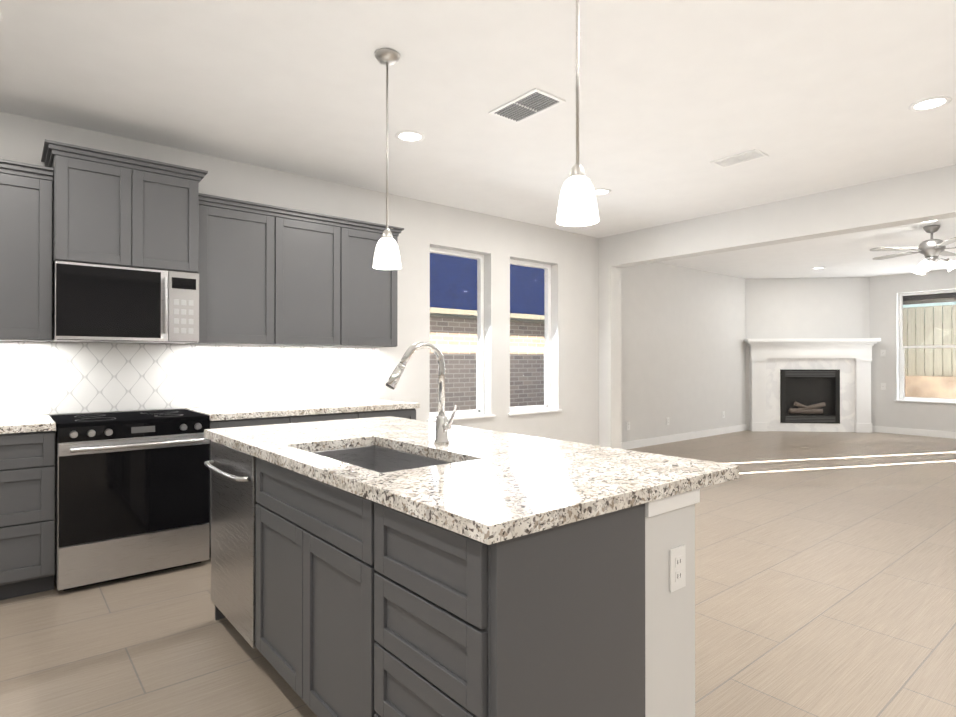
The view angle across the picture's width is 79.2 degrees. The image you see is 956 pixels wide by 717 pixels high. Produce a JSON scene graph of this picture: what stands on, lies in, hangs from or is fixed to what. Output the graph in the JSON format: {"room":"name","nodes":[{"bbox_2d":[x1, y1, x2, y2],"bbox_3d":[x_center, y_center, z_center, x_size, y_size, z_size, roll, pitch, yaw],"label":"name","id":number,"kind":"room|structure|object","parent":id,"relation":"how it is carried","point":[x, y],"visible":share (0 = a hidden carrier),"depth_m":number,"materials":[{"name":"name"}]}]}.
{"room":"kitchen","nodes":[
{"label":"kitchen","id":0,"kind":"room"},
{"bbox_2d":[0,111,745,445],"bbox_3d":[0.499,-0.089,6.658,14.900,2.740,0.720,0,0,-40],"label":"wall","id":1,"kind":"structure","parent":0,"point":[683,350],"depth_m":6.50,"materials":[{"name":"paint"}]},
{"bbox_2d":[0,163,53,341],"bbox_3d":[-2.751,-0.576,3.286,0.518,0.944,0.347,0,0,-40],"label":"upper cabinet","id":2,"kind":"object","parent":1,"relation":"attached to","point":[26,265],"depth_m":3.25,"materials":[{"name":"grey wood"}]},
{"bbox_2d":[48,147,147,268],"bbox_3d":[-2.362,-0.872,3.575,0.443,0.629,0.398,0,0,-40],"label":"upper cabinet","id":3,"kind":"object","parent":1,"relation":"attached to","point":[100,202],"depth_m":3.42,"materials":[{"name":"grey wood"}]},
{"bbox_2d":[51,261,198,343],"bbox_3d":[-2.215,-0.329,3.646,0.756,0.449,0.452,0,0,-40],"label":"microwave","id":4,"kind":"object","parent":3,"relation":"attached to","point":[103,303],"visible":1,"depth_m":3.48,"materials":[{"name":"silver metal"}]},
{"bbox_2d":[148,163,203,274],"bbox_3d":[-2.114,-0.871,3.780,0.442,0.629,0.398,0,0,-40],"label":"upper cabinet","id":5,"kind":"object","parent":1,"relation":"attached to","point":[175,202],"depth_m":3.68,"materials":[{"name":"grey wood"}]},
{"bbox_2d":[0,342,378,416],"bbox_3d":[-2.324,0.124,3.856,3.780,0.446,0.009,0,0,-40],"label":"backsplash","id":6,"kind":"structure","parent":1,"relation":"attached to","point":[40,378],"depth_m":4.00,"materials":[{"name":"tile"}]},
{"bbox_2d":[187,199,287,345],"bbox_3d":[-1.736,-0.572,4.124,0.574,0.944,0.347,0,0,-40],"label":"upper cabinet","id":7,"kind":"object","parent":1,"relation":"attached to","point":[270,275],"depth_m":4.00,"materials":[{"name":"grey wood"}]},
{"bbox_2d":[288,211,351,346],"bbox_3d":[-1.365,-0.571,4.429,0.635,0.944,0.347,0,0,-40],"label":"upper cabinet","id":8,"kind":"object","parent":1,"relation":"attached to","point":[319,250],"depth_m":4.36,"materials":[{"name":"grey wood"}]},
{"bbox_2d":[352,223,399,346],"bbox_3d":[-0.995,-0.570,4.735,0.574,0.944,0.347,0,0,-40],"label":"upper cabinet","id":9,"kind":"object","parent":1,"relation":"attached to","point":[374,291],"depth_m":4.64,"materials":[{"name":"grey wood"}]},
{"bbox_2d":[427,247,495,421],"bbox_3d":[-0.204,-0.238,5.703,0.830,1.668,0.200,0,0,-40],"label":"kitchen window","id":10,"kind":"structure","parent":1,"relation":"in","point":[478,412],"depth_m":5.94,"materials":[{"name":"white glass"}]},
{"bbox_2d":[508,259,561,415],"bbox_3d":[0.576,-0.236,6.346,0.810,1.668,0.200,0,0,-40],"label":"kitchen window","id":11,"kind":"structure","parent":1,"relation":"in","point":[533,409],"depth_m":6.58,"materials":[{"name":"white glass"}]},
{"bbox_2d":[621,424,746,449],"bbox_3d":[3.072,1.235,8.971,4.619,0.110,0.013,0,0,-40],"label":"baseboard","id":12,"kind":"structure","parent":1,"relation":"attached to","point":[732,429],"depth_m":9.04,"materials":[{"name":"white wood"}]},
{"bbox_2d":[0,430,955,716],"bbox_3d":[3.324,1.316,3.226,14.900,0.100,9.600,0,0,-40],"label":"floor","id":13,"kind":"structure","parent":0,"point":[824,574],"depth_m":2.85,"materials":[{"name":"tile"}]},
{"bbox_2d":[0,427,55,599],"bbox_3d":[-2.663,0.827,3.171,0.520,0.878,0.627,0,0,-40],"label":"base cabinet","id":14,"kind":"object","parent":13,"relation":"on","point":[27,494],"depth_m":3.03,"materials":[{"name":"wood"}]},
{"bbox_2d":[0,415,55,430],"bbox_3d":[-3.020,0.365,2.872,1.454,0.040,0.638,0,0,-40],"label":"countertop","id":15,"kind":"structure","parent":14,"relation":"on","point":[32,422],"depth_m":3.08,"materials":[{"name":"white stone"}]},
{"bbox_2d":[50,409,209,590],"bbox_3d":[-2.131,0.810,3.540,0.762,0.916,0.724,0,0,-40],"label":"range","id":16,"kind":"object","parent":13,"relation":"on","point":[132,495],"visible":0.96,"depth_m":3.28,"materials":[{"name":"silver metal"}]},
{"bbox_2d":[209,415,299,557],"bbox_3d":[-1.647,0.831,4.009,0.574,0.878,0.627,0,0,-40],"label":"base cabinet","id":17,"kind":"object","parent":13,"relation":"on","point":[249,420],"depth_m":3.72,"materials":[{"name":"wood"}]},
{"bbox_2d":[185,399,419,418],"bbox_3d":[-1.263,0.371,4.320,1.560,0.040,0.638,0,0,-40],"label":"countertop","id":18,"kind":"structure","parent":17,"relation":"on","point":[369,404],"depth_m":4.13,"materials":[{"name":"white stone"}]},
{"bbox_2d":[300,411,367,422],"bbox_3d":[-1.276,0.832,4.315,0.636,0.878,0.627,0,0,-40],"label":"base cabinet","id":19,"kind":"object","parent":13,"relation":"on","point":[316,415],"depth_m":4.11,"materials":[{"name":"wood"}]},
{"bbox_2d":[368,407,419,419],"bbox_3d":[-0.905,0.833,4.621,0.574,0.878,0.627,0,0,-40],"label":"base cabinet","id":20,"kind":"object","parent":13,"relation":"on","point":[402,412],"depth_m":4.44,"materials":[{"name":"wood"}]},
{"bbox_2d":[215,444,707,716],"bbox_3d":[-0.320,0.823,2.252,0.813,0.879,2.098,0,0,-40],"label":"kitchen island","id":21,"kind":"object","parent":13,"relation":"on","point":[405,567],"depth_m":1.50,"materials":[{"name":"paint"}]},
{"bbox_2d":[204,440,257,647],"bbox_3d":[-0.899,0.825,2.694,0.608,0.870,0.604,0,0,-40],"label":"dishwasher","id":22,"kind":"object","parent":21,"relation":"in","point":[233,535],"visible":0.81,"depth_m":2.49,"materials":[{"name":"silver metal"}]},
{"bbox_2d":[204,416,463,455],"bbox_3d":[-0.687,0.365,2.852,1.050,0.040,0.760,0,0,-40],"label":"island countertop","id":23,"kind":"structure","parent":21,"relation":"on","point":[332,433],"depth_m":2.69,"materials":[{"name":"white stone"}]},
{"bbox_2d":[256,428,579,491],"bbox_3d":[-0.207,0.362,2.270,1.050,0.040,0.750,0,0,-40],"label":"island countertop","id":24,"kind":"structure","parent":21,"relation":"on","point":[465,443],"depth_m":2.20,"materials":[{"name":"white stone"}]},
{"bbox_2d":[386,342,456,443],"bbox_3d":[-0.221,0.137,2.267,0.271,0.409,0.124,0,0,-40],"label":"faucet","id":25,"kind":"object","parent":24,"relation":"on","point":[443,426],"visible":1,"depth_m":2.31,"materials":[{"name":"silver metal"}]},
{"bbox_2d":[344,444,738,547],"bbox_3d":[0.229,0.360,1.741,1.050,0.040,0.620,0,0,-40],"label":"island countertop","id":26,"kind":"structure","parent":21,"relation":"on","point":[482,499],"depth_m":1.57,"materials":[{"name":"white stone"}]},
{"bbox_2d":[669,545,685,592],"bbox_3d":[0.567,0.595,1.637,0.075,0.118,0.008,0,0,-40],"label":"outlet","id":27,"kind":"object","parent":21,"relation":"attached to","point":[677,568],"visible":1,"depth_m":1.63,"materials":[{"name":"white plastic"}]},
{"bbox_2d":[744,277,880,432],"bbox_3d":[5.881,-0.073,10.249,2.197,2.737,0.342,0,0,5],"label":"fireplace","id":28,"kind":"object","parent":13,"relation":"on","point":[810,342],"visible":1,"depth_m":10.28,"materials":[{"name":"paint"}]},
{"bbox_2d":[0,0,955,278],"bbox_3d":[3.324,-1.524,3.238,14.900,0.100,9.600,0,0,-40],"label":"ceiling","id":29,"kind":"structure","parent":0,"point":[806,96],"depth_m":3.22,"materials":[{"name":"paint"}]},
{"bbox_2d":[373,48,400,269],"bbox_3d":[-0.441,-0.957,2.802,0.139,1.034,0.139,0,0,-40],"label":"pendant light","id":30,"kind":"object","parent":29,"relation":"hanging from","point":[386,255],"visible":1,"depth_m":2.77,"materials":[{"name":"white glass"}]},
{"bbox_2d":[395,130,424,142],"bbox_3d":[-0.449,-1.466,3.821,0.195,0.010,0.195,0,0,6],"label":"recessed light","id":31,"kind":"object","parent":29,"relation":"in","point":[405,135],"depth_m":3.82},
{"bbox_2d":[488,88,565,123],"bbox_3d":[0.282,-1.469,3.374,0.240,0.008,0.400,0,0,-40],"label":"ceiling vent","id":32,"kind":"object","parent":29,"relation":"in","point":[528,105],"visible":1,"depth_m":3.36,"materials":[{"name":"white metal"}]},
{"bbox_2d":[556,0,598,226],"bbox_3d":[0.323,-0.961,1.876,0.139,1.034,0.139,0,0,-40],"label":"pendant light","id":33,"kind":"object","parent":29,"relation":"hanging from","point":[577,205],"visible":1,"depth_m":1.84,"materials":[{"name":"white glass"}]},
{"bbox_2d":[594,188,610,195],"bbox_3d":[1.071,-1.461,5.074,0.195,0.010,0.195,0,0,6],"label":"recessed light","id":34,"kind":"object","parent":29,"relation":"in","point":[601,191],"depth_m":5.06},
{"bbox_2d":[710,149,768,167],"bbox_3d":[1.914,-1.465,4.240,0.200,0.008,0.340,0,0,-40],"label":"ceiling vent","id":35,"kind":"object","parent":29,"relation":"in","point":[740,158],"visible":0.98,"depth_m":4.22,"materials":[{"name":"white metal"}]},
{"bbox_2d":[870,225,955,274],"bbox_3d":[5.053,-1.201,6.396,1.248,0.516,1.276,0,0,-40],"label":"ceiling fan","id":36,"kind":"object","parent":29,"relation":"hanging from","point":[931,249],"visible":1,"depth_m":6.33,"materials":[{"name":"silver metal"}]},
{"bbox_2d":[909,96,951,111],"bbox_3d":[2.608,-1.468,3.335,0.195,0.010,0.195,0,0,6],"label":"recessed light","id":37,"kind":"object","parent":29,"relation":"in","point":[925,104],"depth_m":3.33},
{"bbox_2d":[599,236,620,448],"bbox_3d":[1.367,-0.087,7.256,0.200,2.740,0.900,0,0,-40],"label":"column","id":38,"kind":"structure","parent":0,"point":[609,355],"depth_m":6.91,"materials":[{"name":"paint"}]},
{"bbox_2d":[611,165,955,267],"bbox_3d":[4.356,-1.292,3.635,0.200,0.360,8.500,0,0,-40],"label":"header beam","id":39,"kind":"structure","parent":0,"point":[922,196],"depth_m":5.22,"materials":[{"name":"paint"}]},
{"bbox_2d":[870,269,955,431],"bbox_3d":[8.995,-0.084,7.908,0.200,2.740,9.200,0,0,-40],"label":"wall","id":40,"kind":"structure","parent":0,"point":[887,410],"depth_m":9.97,"materials":[{"name":"paint"}]},
{"bbox_2d":[881,383,885,389],"bbox_3d":[7.069,0.485,10.076,0.008,0.118,0.075,0,0,-40],"label":"outlet","id":41,"kind":"object","parent":40,"relation":"attached to","point":[883,386],"visible":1,"depth_m":10.07,"materials":[{"name":"white plastic"}]},
{"bbox_2d":[881,350,885,355],"bbox_3d":[7.069,-0.095,10.079,0.008,0.118,0.075,0,0,-40],"label":"light switch","id":42,"kind":"object","parent":40,"relation":"attached to","point":[883,352],"visible":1,"depth_m":10.07,"materials":[{"name":"white plastic"}]},
{"bbox_2d":[872,426,955,438],"bbox_3d":[7.582,1.237,9.446,0.013,0.110,1.980,0,0,-40],"label":"baseboard","id":43,"kind":"structure","parent":40,"relation":"attached to","point":[894,430],"depth_m":9.71,"materials":[{"name":"white wood"}]},
{"bbox_2d":[894,289,955,403],"bbox_3d":[7.556,-0.197,9.606,0.200,1.858,1.020,0,0,-40],"label":"living room window","id":44,"kind":"structure","parent":40,"relation":"in","point":[902,397],"depth_m":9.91,"materials":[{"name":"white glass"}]},
{"label":"outside","id":45,"kind":"structure","parent":0,"visible":0},
{"bbox_3d":[3.746,1.671,7.979,28.000,0.130,24.000,0,0,-40],"label":"ground","id":46,"kind":"structure","parent":45,"visible":0},
{"bbox_2d":[430,253,544,412],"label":"window","id":47,"kind":"structure","parent":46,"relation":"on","point":[526,376],"depth_m":9.74,"materials":[{"name":"glass"}]}
]}

